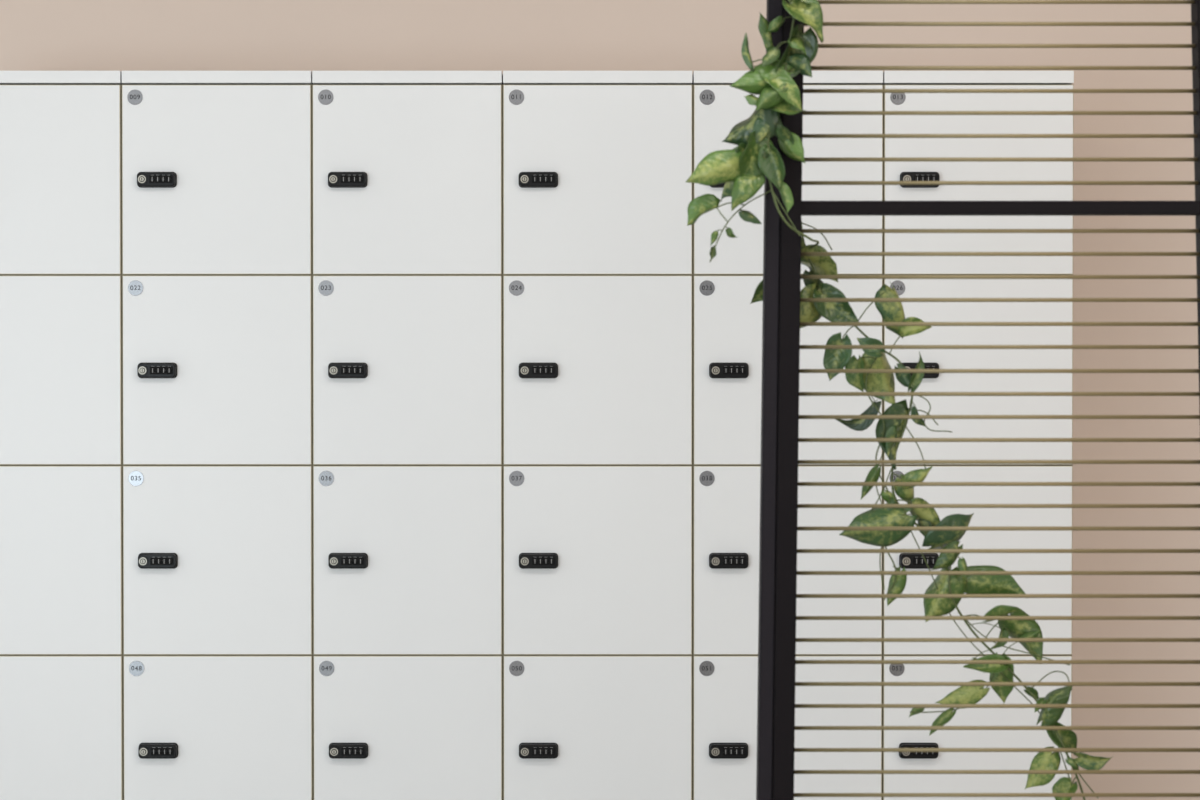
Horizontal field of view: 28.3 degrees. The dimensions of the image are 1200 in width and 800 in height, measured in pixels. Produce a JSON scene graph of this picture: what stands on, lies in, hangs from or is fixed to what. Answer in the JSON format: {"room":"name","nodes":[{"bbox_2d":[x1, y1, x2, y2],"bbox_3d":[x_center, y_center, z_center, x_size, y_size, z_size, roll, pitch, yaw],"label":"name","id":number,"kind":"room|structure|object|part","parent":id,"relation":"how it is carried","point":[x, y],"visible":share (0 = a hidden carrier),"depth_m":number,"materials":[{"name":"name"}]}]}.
{"room":"locker room","nodes":[
{"label":"locker room","id":0,"kind":"room"},
{"bbox_2d":[0,0,1199,799],"bbox_3d":[-0.500,-0.440,5.514,9.000,2.900,0.120,0,1,0],"label":"wall","id":1,"kind":"structure","parent":0,"point":[36,35],"depth_m":5.45,"materials":[{"name":"paint"}]},
{"bbox_3d":[-0.440,1.126,0.806,9.120,0.100,9.580,0,1,0],"label":"floor","id":2,"kind":"structure","parent":0,"visible":0},
{"bbox_2d":[0,71,124,799],"bbox_3d":[-1.205,0.160,5.220,0.400,1.708,0.475,0,1,0],"label":"locker","id":3,"kind":"object","parent":2,"relation":"on","point":[62,699],"visible":0.89,"depth_m":5.00,"materials":[{"name":"white laminate"}]},
{"bbox_3d":[-1.205,-0.463,4.998,0.396,0.397,0.008,0,1,0],"label":"door","id":4,"kind":"part","parent":3,"relation":"part of","materials":[{"name":"white laminate"}]},
{"bbox_3d":[-1.205,0.337,5.009,0.396,0.397,0.008,0,1,0],"label":"door","id":5,"kind":"part","parent":3,"relation":"part of","materials":[{"name":"white metal"}]},
{"bbox_3d":[-1.205,-0.063,5.004,0.396,0.397,0.008,0,1,0],"label":"door","id":6,"kind":"part","parent":3,"relation":"part of","materials":[{"name":"white laminate"}]},
{"bbox_3d":[-1.205,0.737,5.015,0.396,0.397,0.008,0,1,0],"label":"door","id":7,"kind":"part","parent":3,"relation":"part of","materials":[{"name":"white laminate"}]},
{"bbox_3d":[-1.205,-0.681,5.218,0.397,0.026,0.455,0,1,0],"label":"panel","id":8,"kind":"part","parent":3,"relation":"part of","materials":[{"name":"white laminate"}]},
{"bbox_2d":[122,71,313,799],"bbox_3d":[-0.805,0.160,5.220,0.400,1.708,0.475,0,1,0],"label":"locker","id":9,"kind":"object","parent":2,"relation":"on","point":[217,268],"visible":1,"depth_m":5.00,"materials":[{"name":"white metal"}]},
{"bbox_3d":[-0.805,-0.463,4.998,0.396,0.397,0.008,0,1,0],"label":"door","id":10,"kind":"part","parent":9,"relation":"part of","materials":[{"name":"white metal"}]},
{"bbox_3d":[-0.805,0.337,5.009,0.396,0.397,0.008,0,1,0],"label":"door","id":11,"kind":"part","parent":9,"relation":"part of","materials":[{"name":"white laminate"}]},
{"bbox_3d":[-0.805,-0.063,5.004,0.396,0.397,0.008,0,1,0],"label":"door","id":12,"kind":"part","parent":9,"relation":"part of","materials":[{"name":"white laminate"}]},
{"bbox_3d":[-0.805,-0.681,5.218,0.397,0.026,0.455,0,1,0],"label":"panel","id":13,"kind":"part","parent":9,"relation":"part of","materials":[{"name":"white metal"}]},
{"bbox_3d":[-0.805,0.737,5.015,0.396,0.397,0.008,0,1,0],"label":"door","id":14,"kind":"part","parent":9,"relation":"part of","materials":[{"name":"white laminate"}]},
{"bbox_2d":[312,71,503,799],"bbox_3d":[-0.405,0.160,5.220,0.400,1.708,0.475,0,1,0],"label":"locker","id":15,"kind":"object","parent":2,"relation":"on","point":[407,166],"visible":1,"depth_m":5.00,"materials":[{"name":"white laminate"}]},
{"bbox_3d":[-0.405,0.337,5.009,0.396,0.397,0.008,0,1,0],"label":"door","id":16,"kind":"part","parent":15,"relation":"part of","materials":[{"name":"white laminate"}]},
{"bbox_3d":[-0.405,-0.063,5.004,0.396,0.397,0.008,0,1,0],"label":"door","id":17,"kind":"part","parent":15,"relation":"part of","materials":[{"name":"white metal"}]},
{"bbox_3d":[-0.405,-0.463,4.998,0.396,0.397,0.008,0,1,0],"label":"door","id":18,"kind":"part","parent":15,"relation":"part of","materials":[{"name":"white metal"}]},
{"bbox_3d":[-0.405,-0.681,5.218,0.397,0.026,0.455,0,1,0],"label":"panel","id":19,"kind":"part","parent":15,"relation":"part of","materials":[{"name":"white metal"}]},
{"bbox_3d":[-0.405,0.737,5.015,0.396,0.397,0.008,0,1,0],"label":"door","id":20,"kind":"part","parent":15,"relation":"part of","materials":[{"name":"white laminate"}]},
{"bbox_2d":[503,71,692,799],"bbox_3d":[-0.005,0.160,5.220,0.400,1.708,0.475,0,1,0],"label":"locker","id":21,"kind":"object","parent":2,"relation":"on","point":[598,239],"visible":0.99,"depth_m":5.00,"materials":[{"name":"white metal"}]},
{"bbox_3d":[-0.005,-0.681,5.218,0.397,0.026,0.455,0,1,0],"label":"panel","id":22,"kind":"part","parent":21,"relation":"part of","materials":[{"name":"white laminate"}]},
{"bbox_3d":[-0.005,-0.063,5.004,0.396,0.397,0.008,0,1,0],"label":"door","id":23,"kind":"part","parent":21,"relation":"part of","materials":[{"name":"white laminate"}]},
{"bbox_3d":[-0.005,-0.463,4.998,0.396,0.397,0.008,0,1,0],"label":"door","id":24,"kind":"part","parent":21,"relation":"part of","materials":[{"name":"white metal"}]},
{"bbox_3d":[-0.005,0.737,5.015,0.396,0.397,0.008,0,1,0],"label":"door","id":25,"kind":"part","parent":21,"relation":"part of","materials":[{"name":"white metal"}]},
{"bbox_3d":[-0.005,0.337,5.009,0.396,0.397,0.008,0,1,0],"label":"door","id":26,"kind":"part","parent":21,"relation":"part of","materials":[{"name":"white laminate"}]},
{"bbox_2d":[692,71,882,799],"bbox_3d":[0.395,0.160,5.220,0.400,1.708,0.475,0,1,0],"label":"locker","id":27,"kind":"object","parent":2,"relation":"on","point":[727,329],"visible":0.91,"depth_m":5.00,"materials":[{"name":"white laminate"}]},
{"bbox_3d":[0.395,-0.681,5.218,0.397,0.026,0.455,0,1,0],"label":"panel","id":28,"kind":"part","parent":27,"relation":"part of","materials":[{"name":"white laminate"}]},
{"bbox_3d":[0.395,0.737,5.015,0.396,0.397,0.008,0,1,0],"label":"door","id":29,"kind":"part","parent":27,"relation":"part of","materials":[{"name":"white laminate"}]},
{"bbox_3d":[0.395,0.337,5.009,0.396,0.397,0.008,0,1,0],"label":"door","id":30,"kind":"part","parent":27,"relation":"part of","materials":[{"name":"white metal"}]},
{"bbox_3d":[0.395,-0.063,5.004,0.396,0.397,0.008,0,1,0],"label":"door","id":31,"kind":"part","parent":27,"relation":"part of","materials":[{"name":"white metal"}]},
{"bbox_3d":[0.395,-0.463,4.998,0.396,0.397,0.008,0,1,0],"label":"door","id":32,"kind":"part","parent":27,"relation":"part of","materials":[{"name":"white metal"}]},
{"bbox_2d":[881,71,1073,799],"bbox_3d":[0.795,0.160,5.220,0.400,1.708,0.475,0,1,0],"label":"locker","id":33,"kind":"object","parent":2,"relation":"on","point":[892,124],"visible":0.73,"depth_m":5.00,"materials":[{"name":"white metal"}]},
{"bbox_3d":[0.795,-0.681,5.218,0.397,0.026,0.455,0,1,0],"label":"panel","id":34,"kind":"part","parent":33,"relation":"part of","materials":[{"name":"white metal"}]},
{"bbox_3d":[0.795,0.737,5.015,0.396,0.397,0.008,0,1,0],"label":"door","id":35,"kind":"part","parent":33,"relation":"part of","materials":[{"name":"white laminate"}]},
{"bbox_3d":[0.795,0.337,5.009,0.396,0.397,0.008,0,1,0],"label":"door","id":36,"kind":"part","parent":33,"relation":"part of","materials":[{"name":"white metal"}]},
{"bbox_3d":[0.795,-0.063,5.004,0.396,0.397,0.008,0,1,0],"label":"door","id":37,"kind":"part","parent":33,"relation":"part of","materials":[{"name":"white metal"}]},
{"bbox_3d":[0.795,-0.463,4.998,0.396,0.397,0.008,0,1,0],"label":"door","id":38,"kind":"part","parent":33,"relation":"part of","materials":[{"name":"white laminate"}]},
{"bbox_2d":[756,0,1199,799],"bbox_3d":[0.643,-0.091,3.797,0.794,2.250,0.048,0,1,0],"label":"divider","id":39,"kind":"object","parent":2,"relation":"on","point":[782,253],"visible":0.95,"depth_m":3.79,"materials":[{"name":"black metal"}]},
{"bbox_3d":[0.272,-0.091,3.799,0.051,2.250,0.044,0,1,0],"label":"post","id":40,"kind":"part","parent":39,"relation":"part of","materials":[{"name":"metal"}]},
{"bbox_3d":[0.300,-0.091,3.796,0.061,2.250,0.046,0,1,0],"label":"post","id":41,"kind":"part","parent":39,"relation":"part of","materials":[{"name":"metal"}]},
{"bbox_2d":[686,0,1112,799],"bbox_3d":[0.470,-0.014,3.825,0.700,1.424,0.185,0,1,-14],"label":"trailing vine","id":42,"kind":"object","parent":39,"relation":"hanging from","point":[744,168],"visible":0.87,"depth_m":3.84,"materials":[{"name":"green plant"}]},
{"bbox_3d":[0.642,0.560,3.808,0.676,0.006,0.006,0,1,0],"label":"rod","id":43,"kind":"part","parent":39,"relation":"part of","materials":[{"name":"gold metal"}]},
{"bbox_3d":[0.642,0.595,3.809,0.678,0.006,0.006,0,1,0],"label":"rod","id":44,"kind":"part","parent":39,"relation":"part of","materials":[{"name":"gold metal"}]},
{"bbox_3d":[0.642,0.632,3.809,0.679,0.006,0.006,0,1,0],"label":"rod","id":45,"kind":"part","parent":39,"relation":"part of","materials":[{"name":"gold metal"}]},
{"bbox_3d":[0.641,0.454,3.807,0.673,0.006,0.006,0,1,0],"label":"rod","id":46,"kind":"part","parent":39,"relation":"part of","materials":[{"name":"gold metal"}]},
{"bbox_3d":[0.641,0.489,3.807,0.674,0.006,0.006,0,1,0],"label":"rod","id":47,"kind":"part","parent":39,"relation":"part of","materials":[{"name":"gold metal"}]},
{"bbox_3d":[0.642,0.525,3.808,0.675,0.006,0.006,0,1,0],"label":"rod","id":48,"kind":"part","parent":39,"relation":"part of","materials":[{"name":"gold metal"}]},
{"bbox_3d":[0.641,0.313,3.805,0.668,0.006,0.006,0,1,0],"label":"rod","id":49,"kind":"part","parent":39,"relation":"part of","materials":[{"name":"gold metal"}]},
{"bbox_3d":[0.641,0.348,3.805,0.669,0.006,0.006,0,1,0],"label":"rod","id":50,"kind":"part","parent":39,"relation":"part of","materials":[{"name":"gold metal"}]},
{"bbox_3d":[0.641,0.384,3.806,0.670,0.006,0.006,0,1,0],"label":"rod","id":51,"kind":"part","parent":39,"relation":"part of","materials":[{"name":"gold metal"}]},
{"bbox_3d":[0.641,0.419,3.806,0.672,0.006,0.006,0,1,0],"label":"rod","id":52,"kind":"part","parent":39,"relation":"part of","materials":[{"name":"gold metal"}]},
{"bbox_3d":[0.640,0.205,3.803,0.664,0.006,0.006,0,1,0],"label":"rod","id":53,"kind":"part","parent":39,"relation":"part of","materials":[{"name":"gold metal"}]},
{"bbox_3d":[0.640,0.241,3.804,0.666,0.006,0.006,0,1,0],"label":"rod","id":54,"kind":"part","parent":39,"relation":"part of","materials":[{"name":"gold metal"}]},
{"bbox_3d":[0.640,0.277,3.804,0.667,0.006,0.006,0,1,0],"label":"rod","id":55,"kind":"part","parent":39,"relation":"part of","materials":[{"name":"gold metal"}]},
{"bbox_3d":[0.640,0.064,3.801,0.660,0.006,0.006,0,1,0],"label":"rod","id":56,"kind":"part","parent":39,"relation":"part of","materials":[{"name":"brown wood"}]},
{"bbox_3d":[0.640,0.099,3.802,0.661,0.006,0.006,0,1,0],"label":"rod","id":57,"kind":"part","parent":39,"relation":"part of","materials":[{"name":"brown wood"}]},
{"bbox_3d":[0.640,0.134,3.802,0.662,0.006,0.006,0,1,0],"label":"rod","id":58,"kind":"part","parent":39,"relation":"part of","materials":[{"name":"gold metal"}]},
{"bbox_3d":[0.640,0.169,3.803,0.663,0.006,0.006,0,1,0],"label":"rod","id":59,"kind":"part","parent":39,"relation":"part of","materials":[{"name":"gold metal"}]},
{"bbox_3d":[0.637,-0.599,3.792,0.637,0.006,0.006,0,1,0],"label":"rod","id":60,"kind":"part","parent":39,"relation":"part of","materials":[{"name":"gold metal"}]},
{"bbox_3d":[0.637,-0.492,3.793,0.641,0.006,0.006,0,1,0],"label":"rod","id":61,"kind":"part","parent":39,"relation":"part of","materials":[{"name":"gold metal"}]},
{"bbox_3d":[0.637,-0.421,3.795,0.643,0.006,0.006,0,1,0],"label":"rod","id":62,"kind":"part","parent":39,"relation":"part of","materials":[{"name":"gold metal"}]},
{"bbox_3d":[0.639,-0.046,3.800,0.656,0.006,0.006,0,1,0],"label":"rod","id":63,"kind":"part","parent":39,"relation":"part of","materials":[{"name":"gold metal"}]},
{"bbox_3d":[0.639,-0.010,3.800,0.657,0.006,0.006,0,1,0],"label":"rod","id":64,"kind":"part","parent":39,"relation":"part of","materials":[{"name":"gold metal"}]},
{"bbox_3d":[0.639,0.027,3.801,0.658,0.006,0.006,0,1,0],"label":"rod","id":65,"kind":"part","parent":39,"relation":"part of","materials":[{"name":"gold metal"}]},
{"bbox_3d":[0.637,-0.458,3.794,0.642,0.006,0.006,0,1,0],"label":"rod","id":66,"kind":"part","parent":39,"relation":"part of","materials":[{"name":"gold metal"}]},
{"bbox_3d":[0.638,-0.346,3.796,0.646,0.006,0.006,0,1,0],"label":"rod","id":67,"kind":"part","parent":39,"relation":"part of","materials":[{"name":"brown wood"}]},
{"bbox_3d":[0.638,-0.270,3.797,0.648,0.006,0.006,0,1,0],"label":"rod","id":68,"kind":"part","parent":39,"relation":"part of","materials":[{"name":"brown wood"}]},
{"bbox_3d":[0.639,-0.160,3.798,0.652,0.006,0.006,0,1,0],"label":"rod","id":69,"kind":"part","parent":39,"relation":"part of","materials":[{"name":"gold metal"}]},
{"bbox_3d":[0.639,-0.121,3.799,0.653,0.006,0.006,0,1,0],"label":"rod","id":70,"kind":"part","parent":39,"relation":"part of","materials":[{"name":"gold metal"}]},
{"bbox_3d":[0.639,-0.085,3.799,0.655,0.006,0.006,0,1,0],"label":"rod","id":71,"kind":"part","parent":39,"relation":"part of","materials":[{"name":"gold metal"}]},
{"bbox_3d":[0.638,-0.233,3.797,0.650,0.006,0.006,0,1,0],"label":"rod","id":72,"kind":"part","parent":39,"relation":"part of","materials":[{"name":"brown wood"}]},
{"bbox_3d":[0.638,-0.196,3.798,0.651,0.006,0.006,0,1,0],"label":"rod","id":73,"kind":"part","parent":39,"relation":"part of","materials":[{"name":"brown wood"}]},
{"bbox_3d":[0.638,-0.384,3.795,0.644,0.006,0.006,0,1,0],"label":"rod","id":74,"kind":"part","parent":39,"relation":"part of","materials":[{"name":"brown wood"}]},
{"bbox_3d":[0.637,-0.529,3.793,0.640,0.006,0.006,0,1,0],"label":"rod","id":75,"kind":"part","parent":39,"relation":"part of","materials":[{"name":"gold metal"}]},
{"bbox_3d":[0.636,-0.634,3.792,0.636,0.006,0.006,0,1,0],"label":"rod","id":76,"kind":"part","parent":39,"relation":"part of","materials":[{"name":"gold metal"}]},
{"bbox_3d":[0.637,-0.564,3.792,0.638,0.006,0.006,0,1,0],"label":"rod","id":77,"kind":"part","parent":39,"relation":"part of","materials":[{"name":"gold metal"}]},
{"bbox_3d":[0.986,-0.091,3.799,0.109,2.250,0.044,0,1,0],"label":"post","id":78,"kind":"part","parent":39,"relation":"part of","materials":[{"name":"black metal"}]}
]}

